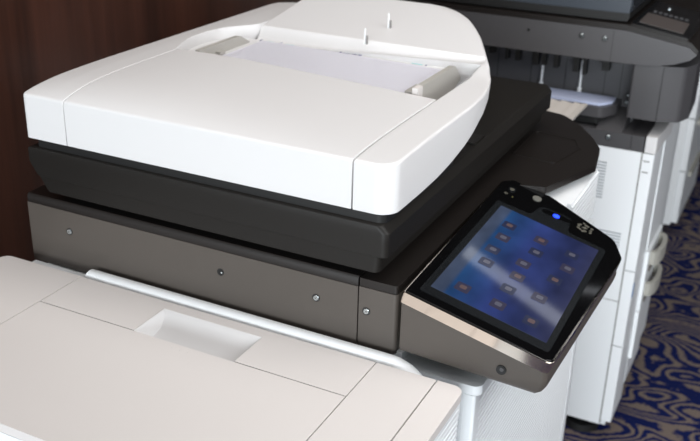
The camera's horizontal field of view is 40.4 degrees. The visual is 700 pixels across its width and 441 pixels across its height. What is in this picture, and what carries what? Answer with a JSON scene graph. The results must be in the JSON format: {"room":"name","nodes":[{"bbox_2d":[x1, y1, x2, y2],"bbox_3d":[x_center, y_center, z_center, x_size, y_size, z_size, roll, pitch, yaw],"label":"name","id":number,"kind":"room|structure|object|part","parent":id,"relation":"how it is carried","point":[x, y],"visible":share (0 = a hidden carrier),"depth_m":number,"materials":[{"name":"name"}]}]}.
{"room":"office copy room","nodes":[
{"label":"office copy room","id":0,"kind":"room"},
{"bbox_2d":[0,0,300,262],"bbox_3d":[0.084,-1.243,3.080,0.050,3.000,14.000,13,26,24],"label":"wall","id":1,"kind":"structure","parent":0,"point":[41,40],"depth_m":1.95,"materials":[{"name":"brown wood"}]},
{"bbox_2d":[563,160,699,440],"bbox_3d":[3.154,0.862,2.310,6.990,0.060,14.000,13,26,24],"label":"floor","id":2,"kind":"structure","parent":0,"point":[660,399],"depth_m":3.03,"materials":[{"name":"blue carpet"}]},
{"bbox_2d":[0,256,461,440],"bbox_3d":[-0.277,0.590,1.405,0.769,0.894,0.369,13,26,24],"label":"paper feed unit","id":3,"kind":"object","parent":2,"relation":"on","point":[95,355],"visible":1,"depth_m":1.20,"materials":[{"name":"white plastic"}]},
{"bbox_3d":[-0.550,0.134,1.335,0.152,0.012,0.333,13,26,24],"label":"panel","id":4,"kind":"part","parent":3,"relation":"part of","materials":[{"name":"white plastic"}]},
{"bbox_3d":[-0.280,0.214,1.171,0.492,0.012,0.240,13,26,24],"label":"lid","id":5,"kind":"part","parent":3,"relation":"part of","materials":[{"name":"white plastic"}]},
{"bbox_3d":[-0.274,0.214,1.222,0.760,0.028,0.330,13,26,24],"label":"frame","id":6,"kind":"part","parent":3,"relation":"part of","materials":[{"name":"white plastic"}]},
{"bbox_3d":[-0.153,0.145,1.343,0.551,0.027,0.033,13,26,24],"label":"docking rail","id":7,"kind":"part","parent":3,"relation":"part of","materials":[{"name":"white plastic"}]},
{"bbox_3d":[-0.002,0.259,1.089,0.083,0.012,0.332,13,26,24],"label":"narrow panel","id":8,"kind":"part","parent":3,"relation":"part of","materials":[{"name":"white plastic"}]},
{"bbox_3d":[0.053,0.271,1.065,0.036,0.012,0.332,13,26,24],"label":"corner panel","id":9,"kind":"part","parent":3,"relation":"part of","materials":[{"name":"white plastic"}]},
{"bbox_2d":[23,0,621,440],"bbox_3d":[0.129,0.216,1.957,0.856,1.256,1.187,13,26,24],"label":"office copier","id":10,"kind":"object","parent":2,"relation":"on","point":[442,225],"visible":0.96,"depth_m":1.37,"materials":[{"name":"white plastic"}]},
{"bbox_2d":[48,262,491,395],"bbox_3d":[-0.019,0.032,1.627,0.730,0.030,0.620,13,26,24],"label":"shelf","id":11,"kind":"object","parent":10,"relation":"attached to","point":[471,382],"depth_m":1.31,"materials":[{"name":"white plastic"}]},
{"bbox_2d":[223,41,440,92],"bbox_3d":[-0.043,-0.263,1.613,0.370,0.002,0.202,13,26,24],"label":"sheet","id":12,"kind":"object","parent":10,"relation":"on","point":[391,75],"visible":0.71,"depth_m":1.62,"materials":[{"name":"white paper"}]},
{"bbox_2d":[256,0,489,76],"bbox_3d":[0.081,-0.347,1.765,0.484,0.064,0.298,13,26,24],"label":"paper tray","id":13,"kind":"object","parent":10,"relation":"on","point":[414,33],"depth_m":1.76,"materials":[{"name":"white plastic"}]},
{"bbox_3d":[0.150,0.615,1.422,0.015,0.856,0.022,13,26,24],"label":"door post","id":14,"kind":"part","parent":10,"relation":"part of","materials":[{"name":"white plastic"}]},
{"bbox_2d":[360,111,599,294],"bbox_3d":[0.282,-0.053,1.570,0.173,0.012,0.854,13,26,24],"label":"shelf","id":15,"kind":"object","parent":10,"relation":"attached to","point":[492,238],"depth_m":1.43,"materials":[{"name":"brown plastic"}]},
{"bbox_3d":[0.254,0.085,1.383,0.219,0.088,0.444,13,26,24],"label":"control panel","id":16,"kind":"part","parent":10,"relation":"part of","materials":[{"name":"grey plastic"}]},
{"bbox_3d":[0.256,0.061,1.372,0.225,0.069,0.447,13,26,24],"label":"chrome trim","id":17,"kind":"part","parent":10,"relation":"part of","materials":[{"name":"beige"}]},
{"bbox_3d":[0.249,0.057,1.354,0.182,0.045,0.380,13,26,24],"label":"screen frame","id":18,"kind":"part","parent":10,"relation":"part of","materials":[{"name":"black plastic"}]},
{"bbox_3d":[0.292,0.499,1.677,0.012,0.835,0.605,13,26,24],"label":"ribbed door","id":19,"kind":"part","parent":10,"relation":"part of","materials":[{"name":"white plastic"}]},
{"bbox_3d":[0.432,0.392,1.937,0.015,0.856,0.022,13,26,24],"label":"door post","id":20,"kind":"part","parent":10,"relation":"part of","materials":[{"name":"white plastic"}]},
{"bbox_2d":[401,0,699,431],"bbox_3d":[0.575,-0.134,2.805,0.800,1.225,0.696,13,26,24],"label":"office copier","id":21,"kind":"object","parent":2,"relation":"on","point":[643,54],"visible":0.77,"depth_m":2.36,"materials":[{"name":"white plastic"}]},
{"bbox_2d":[547,99,586,119],"bbox_3d":[0.329,-0.225,2.127,0.305,0.015,0.415,13,26,24],"label":"sheet","id":22,"kind":"object","parent":21,"relation":"on","point":[570,110],"depth_m":2.21,"materials":[{"name":"beige paper"}]},
{"bbox_3d":[0.499,-0.670,2.569,0.634,0.057,0.572,13,26,24],"label":"platen lid","id":23,"kind":"part","parent":21,"relation":"part of","materials":[{"name":"grey plastic"}]},
{"bbox_2d":[549,87,615,105],"bbox_3d":[0.496,-0.325,2.408,0.338,0.006,0.073,13,26,24],"label":"sheet","id":24,"kind":"object","parent":21,"relation":"on","point":[560,94],"visible":0.6,"depth_m":2.36,"materials":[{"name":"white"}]},
{"bbox_2d":[551,98,621,117],"bbox_3d":[0.493,-0.312,2.419,0.370,0.026,0.099,13,26,24],"label":"tray","id":25,"kind":"object","parent":21,"relation":"on","point":[614,110],"depth_m":2.33,"materials":[{"name":"grey plastic"}]},
{"bbox_2d":[596,161,606,197],"bbox_3d":[0.609,-0.106,2.378,0.054,0.096,0.003,13,26,24],"label":"vent","id":26,"kind":"object","parent":21,"relation":"attached to","point":[601,190],"depth_m":2.37,"materials":[{"name":"grey plastic"}]},
{"bbox_2d":[599,229,620,248],"bbox_3d":[0.641,0.054,2.429,0.094,0.068,0.003,13,26,24],"label":"vent","id":27,"kind":"object","parent":21,"relation":"attached to","point":[615,234],"depth_m":2.41,"materials":[{"name":"grey plastic"}]},
{"bbox_3d":[0.735,0.418,2.619,0.027,0.236,0.138,13,26,24],"label":"door","id":28,"kind":"part","parent":21,"relation":"part of","materials":[{"name":"white plastic"}]},
{"bbox_3d":[0.741,0.207,2.525,0.027,0.220,0.138,13,26,24],"label":"door","id":29,"kind":"part","parent":21,"relation":"part of","materials":[{"name":"white plastic"}]},
{"bbox_3d":[0.811,0.385,2.775,0.032,0.080,0.203,13,26,24],"label":"panel","id":30,"kind":"part","parent":21,"relation":"part of","materials":[{"name":"white plastic"}]},
{"bbox_3d":[0.817,0.279,2.725,0.040,0.149,0.203,13,26,24],"label":"drawer","id":31,"kind":"part","parent":21,"relation":"part of","materials":[{"name":"white plastic"}]},
{"bbox_3d":[0.748,-0.040,2.415,0.027,0.314,0.138,13,26,24],"label":"door","id":32,"kind":"part","parent":21,"relation":"part of","materials":[{"name":"white plastic"}]},
{"bbox_3d":[0.821,0.127,2.657,0.040,0.178,0.203,13,26,24],"label":"drawer","id":33,"kind":"part","parent":21,"relation":"part of","materials":[{"name":"white plastic"}]},
{"bbox_3d":[0.851,0.165,2.659,0.030,0.038,0.150,13,26,24],"label":"handle","id":34,"kind":"part","parent":21,"relation":"part of","materials":[{"name":"grey plastic"}]},
{"bbox_3d":[0.853,0.078,2.621,0.030,0.038,0.150,13,26,24],"label":"handle","id":35,"kind":"part","parent":21,"relation":"part of","materials":[{"name":"grey plastic"}]},
{"bbox_3d":[0.826,-0.121,2.548,0.034,0.354,0.203,13,26,24],"label":"panel","id":36,"kind":"part","parent":21,"relation":"part of","materials":[{"name":"white plastic"}]},
{"bbox_3d":[0.794,-0.495,2.338,0.145,0.029,0.358,13,26,24],"label":"control panel","id":37,"kind":"part","parent":21,"relation":"part of","materials":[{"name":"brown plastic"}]},
{"bbox_3d":[0.787,-0.493,2.324,0.135,0.023,0.312,13,26,24],"label":"panel frame","id":38,"kind":"part","parent":21,"relation":"part of","materials":[{"name":"black plastic"}]},
{"bbox_2d":[662,78,699,228],"bbox_3d":[1.164,-0.558,4.042,0.688,1.020,0.538,13,26,24],"label":"office copier","id":39,"kind":"object","parent":2,"relation":"on","point":[687,153],"visible":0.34,"depth_m":3.82,"materials":[{"name":"white plastic"}]},
{"bbox_3d":[1.438,-0.182,4.049,0.024,0.220,0.507,13,26,24],"label":"drawer","id":40,"kind":"part","parent":39,"relation":"part of","materials":[{"name":"white plastic"}]},
{"bbox_3d":[1.444,-0.385,3.958,0.024,0.215,0.507,13,26,24],"label":"drawer","id":41,"kind":"part","parent":39,"relation":"part of","materials":[{"name":"white plastic"}]},
{"bbox_3d":[1.454,-0.239,4.008,0.013,0.020,0.280,13,26,24],"label":"handle","id":42,"kind":"part","parent":39,"relation":"part of","materials":[{"name":"grey plastic"}]},
{"bbox_3d":[1.450,-0.613,3.856,0.024,0.275,0.507,13,26,24],"label":"drawer","id":43,"kind":"part","parent":39,"relation":"part of","materials":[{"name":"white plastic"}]}
]}

